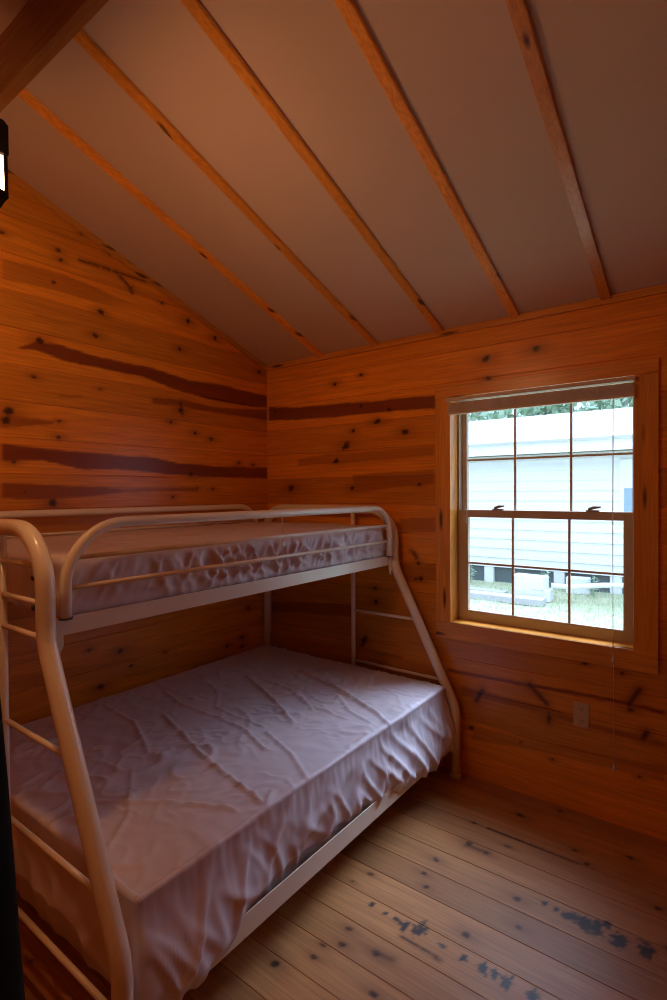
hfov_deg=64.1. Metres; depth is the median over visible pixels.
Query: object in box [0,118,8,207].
lantern
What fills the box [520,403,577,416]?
tree
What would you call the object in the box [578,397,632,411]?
tree
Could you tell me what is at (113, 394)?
wall
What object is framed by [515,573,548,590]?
concrete block
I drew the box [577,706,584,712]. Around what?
socket
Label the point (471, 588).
timber beam
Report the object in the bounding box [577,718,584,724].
socket
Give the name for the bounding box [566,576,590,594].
concrete block
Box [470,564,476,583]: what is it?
plant
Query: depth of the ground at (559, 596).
8.75 m
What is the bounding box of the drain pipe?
[551,583,622,589]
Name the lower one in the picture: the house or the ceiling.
the house
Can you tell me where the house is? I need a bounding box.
[469,407,632,594]
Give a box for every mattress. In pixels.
[7,521,386,616]
[9,645,455,999]
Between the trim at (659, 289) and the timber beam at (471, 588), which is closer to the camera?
the trim at (659, 289)
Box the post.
[0,699,24,999]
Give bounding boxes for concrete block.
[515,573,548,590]
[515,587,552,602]
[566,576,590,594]
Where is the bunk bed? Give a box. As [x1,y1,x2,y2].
[0,504,460,999]
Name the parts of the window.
casing, sill, frame, sash, casing, casing, sash, casing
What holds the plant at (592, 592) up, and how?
on the ground at (559, 596)
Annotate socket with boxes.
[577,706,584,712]
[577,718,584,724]
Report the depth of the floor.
1.88 m
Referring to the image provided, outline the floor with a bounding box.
[17,766,666,999]
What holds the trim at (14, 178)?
attached to the wall at (113, 394)
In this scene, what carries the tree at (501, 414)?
on the ground at (559, 596)
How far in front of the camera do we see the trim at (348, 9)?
1.81 m
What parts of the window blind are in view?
head rail, pull cord, pull cord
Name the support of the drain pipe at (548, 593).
on the ground at (559, 596)
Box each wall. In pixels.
[0,173,267,728]
[267,293,666,840]
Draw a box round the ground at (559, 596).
[470,580,622,628]
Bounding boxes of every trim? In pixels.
[0,163,266,369]
[18,88,322,356]
[73,29,377,346]
[180,0,443,332]
[265,284,666,370]
[334,0,518,318]
[505,0,610,299]
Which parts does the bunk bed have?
ladder post, frame, guard rail, rail, guard rail, guard rod, rail, ladder post, frame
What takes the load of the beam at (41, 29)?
attached to the ceiling
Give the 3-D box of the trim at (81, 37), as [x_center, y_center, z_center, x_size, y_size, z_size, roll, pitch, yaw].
[-0.313,-1.213,2.372,0.042,0.659,1.844,0,1,37]
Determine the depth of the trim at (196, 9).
1.92 m
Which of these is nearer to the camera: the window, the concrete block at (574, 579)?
the window
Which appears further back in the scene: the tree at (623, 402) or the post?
the tree at (623, 402)
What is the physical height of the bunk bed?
1.430 m
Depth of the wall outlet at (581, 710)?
2.47 m
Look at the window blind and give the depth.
2.49 m
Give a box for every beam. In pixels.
[0,0,108,112]
[470,586,507,593]
[470,590,546,606]
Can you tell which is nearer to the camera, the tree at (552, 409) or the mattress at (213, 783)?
the mattress at (213, 783)
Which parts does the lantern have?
corner post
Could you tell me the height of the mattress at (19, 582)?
0.189 m
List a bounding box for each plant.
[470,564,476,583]
[586,577,597,597]
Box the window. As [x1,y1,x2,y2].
[435,357,658,674]
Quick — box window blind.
[445,376,636,770]
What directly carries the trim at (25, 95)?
attached to the ceiling
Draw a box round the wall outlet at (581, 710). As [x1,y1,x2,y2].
[573,701,588,728]
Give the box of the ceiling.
[0,0,666,365]
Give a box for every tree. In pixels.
[469,408,526,421]
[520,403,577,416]
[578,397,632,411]
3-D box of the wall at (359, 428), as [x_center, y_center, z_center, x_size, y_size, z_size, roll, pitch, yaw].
[0.986,0.257,2.592,3.640,2.400,0.005,0,1,37]
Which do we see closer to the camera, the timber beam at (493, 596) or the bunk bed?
the bunk bed
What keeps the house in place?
on the ground at (559, 596)

